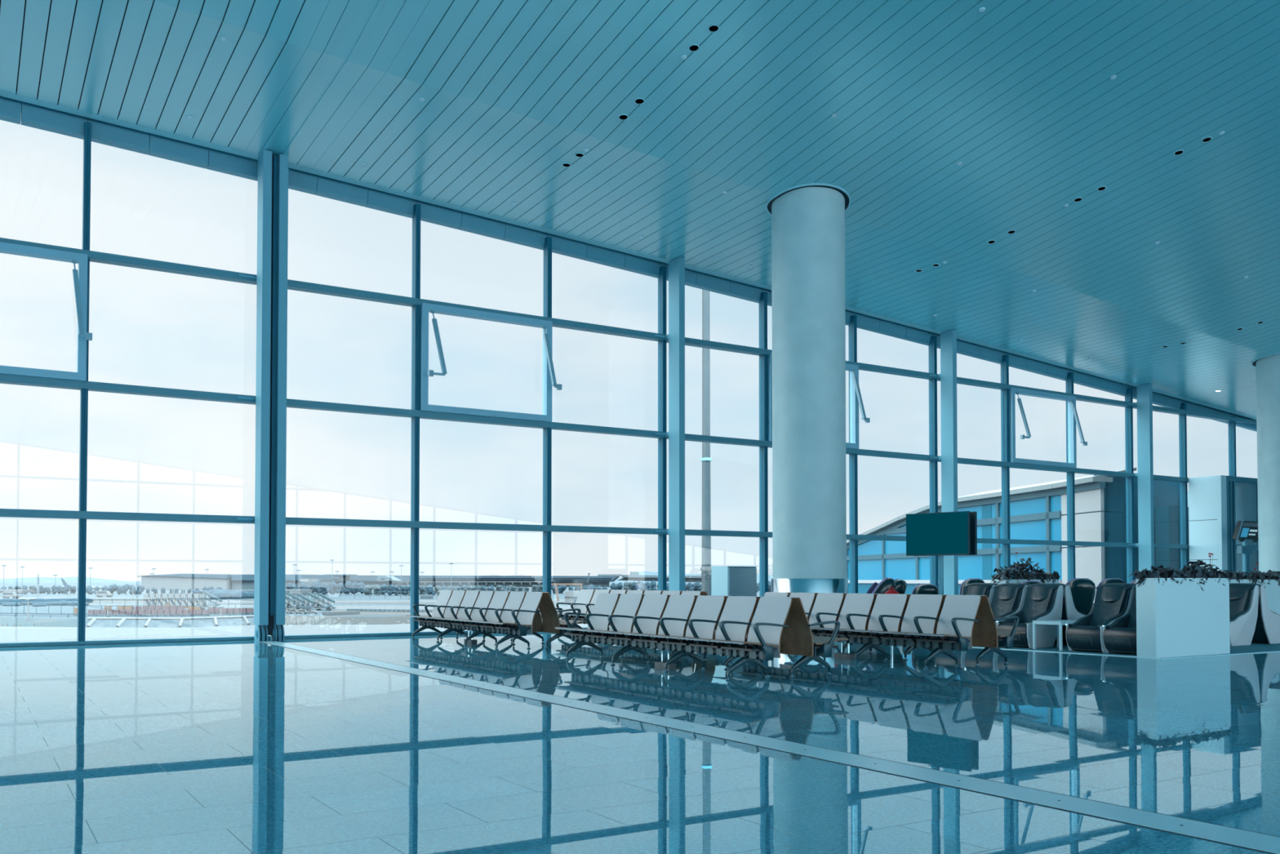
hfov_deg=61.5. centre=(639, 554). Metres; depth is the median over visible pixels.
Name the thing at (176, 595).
stairs
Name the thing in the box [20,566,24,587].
floodlight mast
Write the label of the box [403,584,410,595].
tree
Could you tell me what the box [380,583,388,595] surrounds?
tree
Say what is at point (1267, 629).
chair
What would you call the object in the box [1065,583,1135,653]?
chair
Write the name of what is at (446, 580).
terminal building
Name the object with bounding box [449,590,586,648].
bench
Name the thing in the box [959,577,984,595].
recliner
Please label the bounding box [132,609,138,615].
cart
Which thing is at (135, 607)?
cart
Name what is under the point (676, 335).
steel column
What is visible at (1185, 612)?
planter
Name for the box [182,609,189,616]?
cart
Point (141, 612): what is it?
cart
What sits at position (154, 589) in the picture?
tree
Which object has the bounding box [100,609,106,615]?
cart
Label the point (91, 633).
apron
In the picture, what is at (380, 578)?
building
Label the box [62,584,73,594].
tree
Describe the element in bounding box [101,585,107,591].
tree
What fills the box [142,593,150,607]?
stairs
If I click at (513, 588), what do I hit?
tree
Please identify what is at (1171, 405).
window
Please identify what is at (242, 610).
cart
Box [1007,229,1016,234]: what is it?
recessed light
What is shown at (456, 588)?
tree
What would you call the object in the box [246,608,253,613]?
cart
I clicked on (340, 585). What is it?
tree
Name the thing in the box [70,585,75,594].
tree
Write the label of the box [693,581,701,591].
tree
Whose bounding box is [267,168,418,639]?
window
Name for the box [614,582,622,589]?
tree
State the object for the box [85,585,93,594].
tree
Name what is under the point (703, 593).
bench
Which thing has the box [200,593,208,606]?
stairs
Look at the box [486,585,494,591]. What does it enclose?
tree
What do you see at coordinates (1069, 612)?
chair
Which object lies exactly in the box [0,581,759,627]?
field
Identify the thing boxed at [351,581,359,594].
tree
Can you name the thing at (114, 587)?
tree
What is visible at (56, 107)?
trim
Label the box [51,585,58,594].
tree
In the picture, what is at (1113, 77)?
smoke detector
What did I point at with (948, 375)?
steel column
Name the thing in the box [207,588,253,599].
airplane
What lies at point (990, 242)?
recessed light
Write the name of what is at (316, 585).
tree
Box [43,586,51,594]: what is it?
tree
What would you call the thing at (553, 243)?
window
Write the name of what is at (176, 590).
tree
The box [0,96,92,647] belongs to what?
window
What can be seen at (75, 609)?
cart
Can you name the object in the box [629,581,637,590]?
tree
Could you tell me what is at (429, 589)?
tree
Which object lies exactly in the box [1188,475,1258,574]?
entry vestibule
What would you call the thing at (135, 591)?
tree
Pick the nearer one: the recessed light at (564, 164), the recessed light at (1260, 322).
the recessed light at (564, 164)
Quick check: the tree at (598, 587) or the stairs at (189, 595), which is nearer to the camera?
the stairs at (189, 595)
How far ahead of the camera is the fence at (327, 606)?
275.27 m
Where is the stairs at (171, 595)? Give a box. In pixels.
[168,593,175,606]
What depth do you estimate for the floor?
6.68 m
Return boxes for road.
[0,597,253,602]
[86,604,253,607]
[320,599,564,602]
[330,604,589,609]
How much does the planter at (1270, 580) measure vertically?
1.442 m
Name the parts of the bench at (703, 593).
backrest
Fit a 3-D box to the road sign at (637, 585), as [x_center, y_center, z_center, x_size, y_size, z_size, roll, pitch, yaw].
[0.409,15.871,463.615,4.586,6.504,2.127,1,-2,-32]
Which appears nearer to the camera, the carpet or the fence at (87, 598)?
the carpet
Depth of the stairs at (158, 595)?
326.30 m
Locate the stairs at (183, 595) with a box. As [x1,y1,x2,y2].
[181,593,187,608]
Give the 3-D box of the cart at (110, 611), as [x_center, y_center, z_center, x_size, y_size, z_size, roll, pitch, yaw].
[-128.501,14.120,261.418,1.508,1.572,1.065,0,-1,0]
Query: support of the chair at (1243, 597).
on the carpet
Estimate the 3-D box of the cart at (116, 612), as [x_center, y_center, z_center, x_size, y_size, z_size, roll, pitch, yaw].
[-126.962,14.120,261.418,1.508,1.572,1.065,0,-1,0]
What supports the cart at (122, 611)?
on the field
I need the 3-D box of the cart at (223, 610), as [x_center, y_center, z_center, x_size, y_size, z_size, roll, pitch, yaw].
[-105.924,14.433,274.726,1.508,1.572,1.065,0,-1,0]
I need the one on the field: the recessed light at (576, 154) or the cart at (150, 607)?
the cart at (150, 607)
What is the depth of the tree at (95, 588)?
649.07 m
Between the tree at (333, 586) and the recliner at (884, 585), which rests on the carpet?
the recliner at (884, 585)
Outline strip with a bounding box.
[88,600,564,604]
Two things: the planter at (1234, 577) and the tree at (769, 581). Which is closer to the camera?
the planter at (1234, 577)
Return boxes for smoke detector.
[219,36,226,40]
[680,54,687,59]
[978,7,985,12]
[1110,75,1116,79]
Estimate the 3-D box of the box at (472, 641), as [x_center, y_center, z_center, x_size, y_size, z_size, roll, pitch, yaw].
[-2.941,1.392,18.235,0.103,0.221,0.669,1,-2,-32]
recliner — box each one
[866,577,895,593]
[894,578,906,594]
[911,583,938,594]
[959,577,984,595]
[1020,580,1040,584]
[1065,577,1095,614]
[1093,577,1125,604]
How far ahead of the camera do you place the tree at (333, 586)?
662.85 m
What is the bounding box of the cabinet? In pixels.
[711,565,756,595]
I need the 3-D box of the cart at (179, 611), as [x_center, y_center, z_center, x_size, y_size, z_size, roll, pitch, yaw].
[-111.568,14.120,261.418,1.508,1.572,1.065,0,-1,0]
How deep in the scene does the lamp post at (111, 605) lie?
247.57 m
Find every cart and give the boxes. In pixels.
[73,607,77,615]
[88,609,93,615]
[93,609,100,615]
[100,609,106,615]
[104,605,111,609]
[108,609,113,615]
[113,609,119,615]
[117,605,124,609]
[119,609,126,615]
[125,605,133,609]
[125,609,132,615]
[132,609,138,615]
[134,606,141,609]
[138,609,145,615]
[145,609,151,616]
[149,606,155,609]
[151,609,158,616]
[157,609,164,616]
[164,606,170,609]
[164,609,170,616]
[170,609,177,616]
[177,609,183,616]
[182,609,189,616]
[189,609,195,615]
[195,609,202,615]
[202,609,209,615]
[208,608,215,614]
[214,608,220,614]
[221,608,227,613]
[227,608,234,613]
[234,608,240,614]
[240,608,247,614]
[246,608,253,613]
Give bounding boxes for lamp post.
[20,598,36,621]
[106,604,115,617]
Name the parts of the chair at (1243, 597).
backrest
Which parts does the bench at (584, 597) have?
armrest, armrest, backrest, armrest, backrest, backrest, backrest, backrest, backrest, backrest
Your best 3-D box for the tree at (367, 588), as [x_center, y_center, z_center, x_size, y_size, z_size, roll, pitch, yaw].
[-152.839,19.867,605.454,5.870,6.254,5.620,-1,-2,27]
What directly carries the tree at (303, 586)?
on the field
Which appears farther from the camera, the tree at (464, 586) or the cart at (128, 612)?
the tree at (464, 586)
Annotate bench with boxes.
[405,590,542,649]
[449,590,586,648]
[555,589,701,631]
[555,593,792,679]
[590,589,715,629]
[612,593,848,677]
[764,591,981,668]
[780,591,1025,666]
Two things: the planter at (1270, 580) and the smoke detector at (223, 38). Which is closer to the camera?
the smoke detector at (223, 38)
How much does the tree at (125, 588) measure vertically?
6.273 m
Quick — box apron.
[0,623,587,642]
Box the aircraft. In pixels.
[48,577,67,588]
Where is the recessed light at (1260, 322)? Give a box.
[1256,320,1264,324]
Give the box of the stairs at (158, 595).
[155,593,162,607]
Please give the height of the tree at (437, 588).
5.754 m
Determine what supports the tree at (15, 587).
on the field
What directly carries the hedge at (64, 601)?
on the field
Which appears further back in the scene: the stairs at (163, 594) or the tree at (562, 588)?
the tree at (562, 588)
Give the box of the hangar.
[141,573,232,589]
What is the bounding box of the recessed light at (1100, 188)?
[1096,186,1106,191]
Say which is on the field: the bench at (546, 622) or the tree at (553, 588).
the tree at (553, 588)
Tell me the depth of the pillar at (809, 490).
20.01 m
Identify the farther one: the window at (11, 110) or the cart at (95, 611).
the cart at (95, 611)
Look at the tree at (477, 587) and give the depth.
602.79 m
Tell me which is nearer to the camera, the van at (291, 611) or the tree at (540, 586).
the van at (291, 611)
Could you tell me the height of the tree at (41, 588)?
5.295 m
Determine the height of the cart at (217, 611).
1.572 m
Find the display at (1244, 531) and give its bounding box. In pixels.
[1232,520,1257,575]
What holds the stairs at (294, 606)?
on the field
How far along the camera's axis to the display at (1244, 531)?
31.52 m
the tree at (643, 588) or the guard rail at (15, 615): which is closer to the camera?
the guard rail at (15, 615)
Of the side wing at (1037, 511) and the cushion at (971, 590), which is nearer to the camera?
the cushion at (971, 590)
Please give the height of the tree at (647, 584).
7.690 m
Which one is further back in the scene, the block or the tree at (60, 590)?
the block
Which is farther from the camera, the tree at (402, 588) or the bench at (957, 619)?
the tree at (402, 588)
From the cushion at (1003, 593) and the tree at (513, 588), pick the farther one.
the tree at (513, 588)
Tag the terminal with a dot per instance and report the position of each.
(633, 575)
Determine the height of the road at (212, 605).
0.015 m
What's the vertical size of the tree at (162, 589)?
4.308 m
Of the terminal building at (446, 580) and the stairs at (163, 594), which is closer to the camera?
the stairs at (163, 594)
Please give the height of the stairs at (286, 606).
5.104 m
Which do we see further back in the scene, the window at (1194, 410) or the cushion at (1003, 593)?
the window at (1194, 410)
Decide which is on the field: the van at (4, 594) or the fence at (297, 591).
the fence at (297, 591)
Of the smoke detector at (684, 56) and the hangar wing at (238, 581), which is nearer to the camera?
the smoke detector at (684, 56)
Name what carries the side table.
on the carpet
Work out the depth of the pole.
35.63 m
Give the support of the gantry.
on the field
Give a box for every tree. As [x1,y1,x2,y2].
[13,586,22,593]
[19,585,27,594]
[28,585,37,594]
[39,585,45,593]
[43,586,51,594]
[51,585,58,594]
[57,585,62,593]
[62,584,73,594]
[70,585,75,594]
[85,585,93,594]
[93,586,99,593]
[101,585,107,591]
[106,583,118,593]
[115,585,121,594]
[120,583,129,594]
[128,585,137,595]
[137,585,144,594]
[151,587,157,593]
[160,587,165,593]
[173,588,178,593]
[286,582,293,589]
[299,582,307,589]
[311,581,321,592]
[320,582,329,594]
[328,581,337,594]
[335,582,343,593]
[342,581,354,594]
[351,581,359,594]
[358,581,364,593]
[364,584,374,595]
[372,584,381,595]
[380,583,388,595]
[386,584,395,595]
[394,584,399,595]
[399,585,405,595]
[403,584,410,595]
[418,585,426,595]
[425,584,435,595]
[433,585,441,595]
[441,585,447,590]
[446,585,454,590]
[453,585,460,590]
[460,584,466,590]
[465,585,475,590]
[474,585,483,590]
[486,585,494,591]
[494,584,503,591]
[502,585,509,591]
[509,585,517,591]
[516,586,524,591]
[524,586,528,591]
[530,584,538,591]
[537,584,542,591]
[551,584,558,594]
[557,584,566,594]
[568,585,574,591]
[573,585,580,591]
[594,585,602,589]
[609,582,616,589]
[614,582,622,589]
[622,582,632,590]
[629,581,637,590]
[635,580,645,590]
[644,581,651,590]
[649,580,657,590]
[686,582,695,591]
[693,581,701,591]
[756,582,759,592]
[768,580,771,591]
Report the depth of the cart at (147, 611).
260.91 m
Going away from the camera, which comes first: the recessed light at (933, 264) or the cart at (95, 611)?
the recessed light at (933, 264)
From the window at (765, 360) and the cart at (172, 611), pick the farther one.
the cart at (172, 611)
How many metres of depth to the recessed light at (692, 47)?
15.93 m
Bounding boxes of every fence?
[0,604,235,613]
[87,598,248,607]
[285,591,393,598]
[297,605,330,611]
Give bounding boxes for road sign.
[586,585,601,589]
[635,583,646,590]
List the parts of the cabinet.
panel, lid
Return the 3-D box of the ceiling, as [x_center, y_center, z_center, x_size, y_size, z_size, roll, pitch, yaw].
[12.335,-6.048,4.950,86.000,9.437,46.200,1,-2,-32]
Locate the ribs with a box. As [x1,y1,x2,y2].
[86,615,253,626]
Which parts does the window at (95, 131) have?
sill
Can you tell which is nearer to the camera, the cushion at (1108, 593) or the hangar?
the cushion at (1108, 593)
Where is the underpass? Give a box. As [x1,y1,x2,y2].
[321,611,359,615]
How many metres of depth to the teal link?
36.72 m
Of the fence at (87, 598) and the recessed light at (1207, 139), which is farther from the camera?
the fence at (87, 598)
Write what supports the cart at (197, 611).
on the field
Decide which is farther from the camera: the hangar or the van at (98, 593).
the hangar
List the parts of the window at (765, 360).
sash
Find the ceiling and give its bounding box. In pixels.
[0,0,1279,417]
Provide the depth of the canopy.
589.98 m
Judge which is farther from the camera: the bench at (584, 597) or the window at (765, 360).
the window at (765, 360)
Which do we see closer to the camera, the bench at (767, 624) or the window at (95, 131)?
the bench at (767, 624)
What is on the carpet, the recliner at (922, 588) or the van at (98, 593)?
the recliner at (922, 588)
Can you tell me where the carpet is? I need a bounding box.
[972,641,1279,659]
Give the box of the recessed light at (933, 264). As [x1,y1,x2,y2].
[931,263,940,266]
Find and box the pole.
[700,288,711,595]
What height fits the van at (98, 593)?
3.215 m
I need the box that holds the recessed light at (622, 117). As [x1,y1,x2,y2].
[617,113,628,120]
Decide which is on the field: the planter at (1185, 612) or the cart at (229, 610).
the cart at (229, 610)
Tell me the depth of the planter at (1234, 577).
21.02 m
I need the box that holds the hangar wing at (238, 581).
[231,574,332,589]
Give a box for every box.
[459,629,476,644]
[644,648,675,669]
[832,642,854,659]
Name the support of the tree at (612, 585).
on the field
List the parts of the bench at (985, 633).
backrest, backrest, backrest, backrest, backrest, backrest, armrest, seat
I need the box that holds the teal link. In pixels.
[1093,475,1189,583]
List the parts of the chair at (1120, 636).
seat, backrest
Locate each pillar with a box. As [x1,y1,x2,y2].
[765,182,850,593]
[1251,351,1279,573]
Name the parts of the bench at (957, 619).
backrest, backrest, backrest, armrest, seat, backrest, armrest, seat, backrest, armrest, seat, backrest, armrest, seat, backrest, armrest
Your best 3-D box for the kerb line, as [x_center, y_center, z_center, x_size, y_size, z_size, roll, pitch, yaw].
[-147.419,16.062,234.552,45.201,0.015,38.540,1,-2,-32]
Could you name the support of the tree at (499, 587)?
on the field
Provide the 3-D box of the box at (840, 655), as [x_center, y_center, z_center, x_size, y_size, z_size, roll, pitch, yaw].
[2.700,1.312,14.815,0.103,0.221,0.669,1,-2,-32]
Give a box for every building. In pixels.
[330,575,619,586]
[377,575,400,581]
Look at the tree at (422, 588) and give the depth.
616.03 m
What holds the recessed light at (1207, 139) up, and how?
in the ceiling
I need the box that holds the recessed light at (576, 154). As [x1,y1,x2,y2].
[574,152,584,157]
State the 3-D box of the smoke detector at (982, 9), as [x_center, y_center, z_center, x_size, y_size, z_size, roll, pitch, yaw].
[4.871,-7.754,15.329,0.089,0.033,0.089,0,-1,-1]
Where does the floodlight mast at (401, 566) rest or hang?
on the field
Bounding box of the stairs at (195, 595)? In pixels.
[193,593,199,607]
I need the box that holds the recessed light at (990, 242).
[986,240,995,244]
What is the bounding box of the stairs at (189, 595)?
[186,593,194,608]
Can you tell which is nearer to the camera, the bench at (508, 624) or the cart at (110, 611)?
the bench at (508, 624)
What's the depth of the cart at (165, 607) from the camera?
293.85 m
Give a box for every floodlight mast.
[1,564,6,591]
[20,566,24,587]
[292,564,297,593]
[400,564,402,586]
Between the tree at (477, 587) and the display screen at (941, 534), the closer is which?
the display screen at (941, 534)
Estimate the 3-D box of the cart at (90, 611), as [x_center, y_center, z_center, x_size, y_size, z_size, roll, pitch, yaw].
[-133.120,14.120,261.418,1.508,1.572,1.065,0,-1,0]
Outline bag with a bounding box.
[884,586,899,594]
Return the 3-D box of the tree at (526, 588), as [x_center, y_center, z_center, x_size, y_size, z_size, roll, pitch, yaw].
[-71.654,22.430,679.261,3.691,4.596,3.856,0,-1,-6]
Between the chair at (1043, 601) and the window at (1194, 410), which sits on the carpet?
the chair at (1043, 601)
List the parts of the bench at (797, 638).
backrest, backrest, backrest, backrest, backrest, backrest, backrest, armrest, seat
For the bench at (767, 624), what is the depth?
12.85 m
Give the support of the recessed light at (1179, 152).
in the ceiling
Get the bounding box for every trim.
[0,90,1256,420]
[259,640,1279,853]
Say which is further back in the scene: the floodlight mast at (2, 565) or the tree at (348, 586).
the tree at (348, 586)
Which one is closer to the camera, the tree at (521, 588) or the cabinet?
the cabinet
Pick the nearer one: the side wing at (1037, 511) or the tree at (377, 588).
the side wing at (1037, 511)
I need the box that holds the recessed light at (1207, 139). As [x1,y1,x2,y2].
[1201,136,1212,142]
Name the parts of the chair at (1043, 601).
seat, backrest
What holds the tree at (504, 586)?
on the field
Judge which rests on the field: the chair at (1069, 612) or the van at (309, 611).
the van at (309, 611)
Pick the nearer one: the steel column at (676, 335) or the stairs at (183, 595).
the steel column at (676, 335)
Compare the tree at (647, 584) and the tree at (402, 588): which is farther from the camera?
the tree at (647, 584)
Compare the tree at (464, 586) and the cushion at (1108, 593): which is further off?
the tree at (464, 586)
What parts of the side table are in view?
leg, leg, leg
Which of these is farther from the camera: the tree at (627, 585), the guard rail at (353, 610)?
the tree at (627, 585)
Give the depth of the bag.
19.59 m
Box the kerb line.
[0,627,86,629]
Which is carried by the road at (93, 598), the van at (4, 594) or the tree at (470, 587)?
the van at (4, 594)
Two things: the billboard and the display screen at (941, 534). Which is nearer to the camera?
the display screen at (941, 534)
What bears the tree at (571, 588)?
on the field
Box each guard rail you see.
[0,612,253,617]
[346,608,540,612]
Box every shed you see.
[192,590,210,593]
[564,591,579,603]
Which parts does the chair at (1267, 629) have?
backrest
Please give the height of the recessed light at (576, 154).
0.024 m
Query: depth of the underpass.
269.88 m
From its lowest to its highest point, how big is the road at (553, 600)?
0.015 m
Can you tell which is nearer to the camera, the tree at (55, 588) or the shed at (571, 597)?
the shed at (571, 597)
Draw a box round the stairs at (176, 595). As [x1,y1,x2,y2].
[174,593,181,608]
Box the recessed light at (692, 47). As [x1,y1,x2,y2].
[688,44,699,52]
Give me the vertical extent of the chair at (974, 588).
1.015 m
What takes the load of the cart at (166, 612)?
on the field
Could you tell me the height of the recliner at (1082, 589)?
1.102 m
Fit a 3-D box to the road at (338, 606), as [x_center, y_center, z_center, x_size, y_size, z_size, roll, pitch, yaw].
[-22.436,16.918,348.067,148.466,0.015,128.672,1,-2,-32]
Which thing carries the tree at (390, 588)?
on the field
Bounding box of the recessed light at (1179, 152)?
[1173,149,1184,155]
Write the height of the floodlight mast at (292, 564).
17.114 m
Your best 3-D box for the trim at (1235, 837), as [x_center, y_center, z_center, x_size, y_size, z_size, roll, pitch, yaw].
[5.313,1.077,0.009,0.320,0.016,44.400,1,-2,-32]
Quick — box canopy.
[0,589,34,594]
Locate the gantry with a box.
[551,583,582,600]
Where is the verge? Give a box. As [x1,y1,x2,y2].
[330,609,587,615]
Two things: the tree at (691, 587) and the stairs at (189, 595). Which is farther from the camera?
the tree at (691, 587)
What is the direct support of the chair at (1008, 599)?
on the carpet
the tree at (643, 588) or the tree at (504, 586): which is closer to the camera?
the tree at (504, 586)
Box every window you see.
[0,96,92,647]
[77,117,257,644]
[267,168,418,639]
[409,200,561,635]
[542,233,665,629]
[656,262,767,590]
[757,288,870,596]
[847,311,937,593]
[926,332,1009,589]
[998,351,1087,573]
[1063,368,1133,581]
[1122,384,1187,583]
[1178,400,1235,569]
[1225,413,1257,476]
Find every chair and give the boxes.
[962,582,995,605]
[990,582,1028,625]
[995,582,1065,648]
[1053,582,1085,644]
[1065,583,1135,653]
[1102,586,1137,653]
[1229,582,1260,645]
[1248,582,1279,644]
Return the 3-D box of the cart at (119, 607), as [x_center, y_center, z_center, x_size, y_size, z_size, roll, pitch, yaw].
[-138.933,14.566,288.399,1.612,1.944,1.136,0,-1,0]
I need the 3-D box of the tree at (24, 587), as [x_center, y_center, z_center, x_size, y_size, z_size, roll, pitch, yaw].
[-372.616,21.265,651.530,4.178,5.622,4.774,0,-1,12]
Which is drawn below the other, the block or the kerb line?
the kerb line
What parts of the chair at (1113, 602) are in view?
seat, backrest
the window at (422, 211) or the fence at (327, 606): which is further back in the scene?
the fence at (327, 606)
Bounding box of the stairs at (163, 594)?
[162,593,168,608]
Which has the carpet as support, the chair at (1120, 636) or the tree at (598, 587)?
the chair at (1120, 636)
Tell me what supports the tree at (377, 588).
on the field
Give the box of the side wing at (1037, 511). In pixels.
[846,467,1136,603]
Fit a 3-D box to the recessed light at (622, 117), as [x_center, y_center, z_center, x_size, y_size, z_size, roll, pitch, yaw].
[-0.273,-7.154,17.603,0.174,0.040,0.172,0,-1,-20]
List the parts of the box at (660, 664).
post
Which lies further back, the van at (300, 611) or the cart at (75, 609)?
the van at (300, 611)
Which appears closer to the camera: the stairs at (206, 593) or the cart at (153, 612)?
the cart at (153, 612)
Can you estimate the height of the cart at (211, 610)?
1.572 m
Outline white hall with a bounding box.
[284,589,312,595]
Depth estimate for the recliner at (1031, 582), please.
21.32 m
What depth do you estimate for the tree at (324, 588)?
650.50 m
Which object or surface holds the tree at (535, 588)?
on the field
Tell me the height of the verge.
0.015 m
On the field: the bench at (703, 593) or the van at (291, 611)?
the van at (291, 611)
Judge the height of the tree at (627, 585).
7.580 m
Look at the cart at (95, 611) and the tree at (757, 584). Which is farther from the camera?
the tree at (757, 584)
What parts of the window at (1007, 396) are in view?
sash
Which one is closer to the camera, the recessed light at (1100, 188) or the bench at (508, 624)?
the bench at (508, 624)
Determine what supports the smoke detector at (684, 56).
attached to the ceiling
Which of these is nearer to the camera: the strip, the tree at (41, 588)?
the strip
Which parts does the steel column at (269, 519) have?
hinge plate, hinge plate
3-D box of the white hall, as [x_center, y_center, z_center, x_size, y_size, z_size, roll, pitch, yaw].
[-196.277,21.617,616.182,20.833,3.460,24.565,1,-2,-32]
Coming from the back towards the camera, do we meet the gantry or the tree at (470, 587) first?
the tree at (470, 587)
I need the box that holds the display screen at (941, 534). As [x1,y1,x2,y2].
[906,511,977,594]
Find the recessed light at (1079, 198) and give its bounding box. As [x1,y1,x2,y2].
[1073,196,1082,202]
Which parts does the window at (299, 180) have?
sill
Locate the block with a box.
[324,573,356,581]
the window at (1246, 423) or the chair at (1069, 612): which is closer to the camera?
the chair at (1069, 612)
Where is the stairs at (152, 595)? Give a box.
[149,593,155,606]
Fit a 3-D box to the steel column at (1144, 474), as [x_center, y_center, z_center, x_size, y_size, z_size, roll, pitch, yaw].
[15.326,-1.683,32.959,0.460,7.061,0.590,1,-2,-32]
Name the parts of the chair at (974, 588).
backrest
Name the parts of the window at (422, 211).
sill, sash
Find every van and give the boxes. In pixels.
[1,591,19,598]
[95,591,113,597]
[288,609,297,613]
[297,609,307,613]
[307,609,318,613]
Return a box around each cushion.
[966,586,984,595]
[996,586,1016,600]
[1030,586,1050,600]
[1100,586,1123,602]
[1229,586,1246,600]
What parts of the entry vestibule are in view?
panel, corner post, dark panel, door frame, panel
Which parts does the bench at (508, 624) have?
armrest, armrest, seat, backrest, armrest, seat, backrest, armrest, seat, backrest, armrest, backrest, armrest, seat, backrest, armrest, seat, backrest, armrest, backrest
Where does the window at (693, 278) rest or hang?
on the floor
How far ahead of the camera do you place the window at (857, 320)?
27.45 m
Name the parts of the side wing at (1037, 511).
rail, white panel, white panel, white panel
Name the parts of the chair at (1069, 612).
backrest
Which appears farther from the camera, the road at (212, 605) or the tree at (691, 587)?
the tree at (691, 587)
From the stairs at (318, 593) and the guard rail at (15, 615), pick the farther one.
the stairs at (318, 593)
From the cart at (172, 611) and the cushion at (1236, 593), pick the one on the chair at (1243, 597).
the cushion at (1236, 593)
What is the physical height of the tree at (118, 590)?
5.616 m
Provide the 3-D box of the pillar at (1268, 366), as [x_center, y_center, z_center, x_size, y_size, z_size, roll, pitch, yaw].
[17.897,-1.896,29.802,1.610,7.338,1.610,1,-2,-32]
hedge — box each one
[0,597,93,606]
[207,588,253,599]
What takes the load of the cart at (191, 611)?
on the field
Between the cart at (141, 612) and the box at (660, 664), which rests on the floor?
the box at (660, 664)
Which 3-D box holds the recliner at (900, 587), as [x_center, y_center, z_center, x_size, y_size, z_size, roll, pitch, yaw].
[5.306,1.084,23.915,1.230,1.090,0.903,-1,-2,33]
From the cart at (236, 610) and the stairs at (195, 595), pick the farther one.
the stairs at (195, 595)
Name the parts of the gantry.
leg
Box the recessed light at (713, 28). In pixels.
[707,23,719,32]
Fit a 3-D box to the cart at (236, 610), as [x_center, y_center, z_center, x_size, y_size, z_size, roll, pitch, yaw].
[-102.689,14.433,274.726,1.508,1.572,1.065,0,-1,0]
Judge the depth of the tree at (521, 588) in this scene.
664.47 m
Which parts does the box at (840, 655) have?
post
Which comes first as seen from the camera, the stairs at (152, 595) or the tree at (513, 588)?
the stairs at (152, 595)
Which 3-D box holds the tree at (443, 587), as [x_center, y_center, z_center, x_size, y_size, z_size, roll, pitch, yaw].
[-111.934,20.485,618.114,4.675,6.089,4.837,1,-2,-41]
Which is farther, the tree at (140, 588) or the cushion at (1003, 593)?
the tree at (140, 588)
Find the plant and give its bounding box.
[597,573,622,575]
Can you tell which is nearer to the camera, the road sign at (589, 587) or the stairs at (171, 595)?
the stairs at (171, 595)
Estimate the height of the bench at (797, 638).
0.886 m
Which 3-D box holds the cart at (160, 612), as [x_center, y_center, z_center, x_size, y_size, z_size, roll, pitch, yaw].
[-116.186,14.120,261.418,1.508,1.572,1.065,0,-1,0]
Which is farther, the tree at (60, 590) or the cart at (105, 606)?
the tree at (60, 590)
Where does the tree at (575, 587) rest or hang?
on the field
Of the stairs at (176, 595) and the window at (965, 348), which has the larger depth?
the stairs at (176, 595)
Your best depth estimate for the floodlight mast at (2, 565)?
574.91 m
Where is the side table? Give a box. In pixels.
[1032,619,1075,650]
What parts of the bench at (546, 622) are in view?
backrest, backrest, armrest, armrest, seat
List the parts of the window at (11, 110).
sill, sash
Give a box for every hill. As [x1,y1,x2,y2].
[0,576,141,582]
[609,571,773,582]
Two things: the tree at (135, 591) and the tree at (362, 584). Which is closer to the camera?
the tree at (135, 591)
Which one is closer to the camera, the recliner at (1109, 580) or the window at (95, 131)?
the window at (95, 131)
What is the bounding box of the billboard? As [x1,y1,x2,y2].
[420,594,433,599]
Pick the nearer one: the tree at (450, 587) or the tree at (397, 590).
the tree at (450, 587)
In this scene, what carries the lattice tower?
on the field
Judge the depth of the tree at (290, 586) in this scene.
679.73 m
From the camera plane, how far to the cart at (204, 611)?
260.91 m
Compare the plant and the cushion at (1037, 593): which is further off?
the plant
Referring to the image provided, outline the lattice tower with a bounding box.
[36,573,39,586]
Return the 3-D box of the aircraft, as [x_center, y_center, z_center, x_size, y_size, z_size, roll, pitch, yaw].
[-448.683,22.559,836.505,18.079,8.489,11.575,1,-2,-32]
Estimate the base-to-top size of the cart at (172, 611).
1.572 m
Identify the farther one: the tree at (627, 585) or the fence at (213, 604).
the tree at (627, 585)
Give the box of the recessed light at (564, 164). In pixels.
[561,162,571,167]
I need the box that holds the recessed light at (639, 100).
[634,97,644,104]
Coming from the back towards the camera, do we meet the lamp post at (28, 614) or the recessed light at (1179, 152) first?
the lamp post at (28, 614)
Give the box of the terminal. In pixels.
[597,571,701,582]
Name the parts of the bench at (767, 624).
seat, armrest, seat, armrest, backrest, seat, armrest, backrest, seat, armrest, backrest, seat, armrest, backrest, seat, armrest, backrest, armrest, backrest, seat, backrest, armrest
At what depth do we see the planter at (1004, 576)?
23.74 m
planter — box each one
[990,551,1060,584]
[1127,564,1230,657]
[1181,552,1256,583]
[1245,562,1279,614]
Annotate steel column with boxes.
[235,150,288,641]
[653,257,684,591]
[928,329,958,595]
[1126,383,1154,571]
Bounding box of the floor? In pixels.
[0,630,1279,853]
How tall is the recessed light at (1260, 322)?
0.041 m
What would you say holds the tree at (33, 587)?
on the field

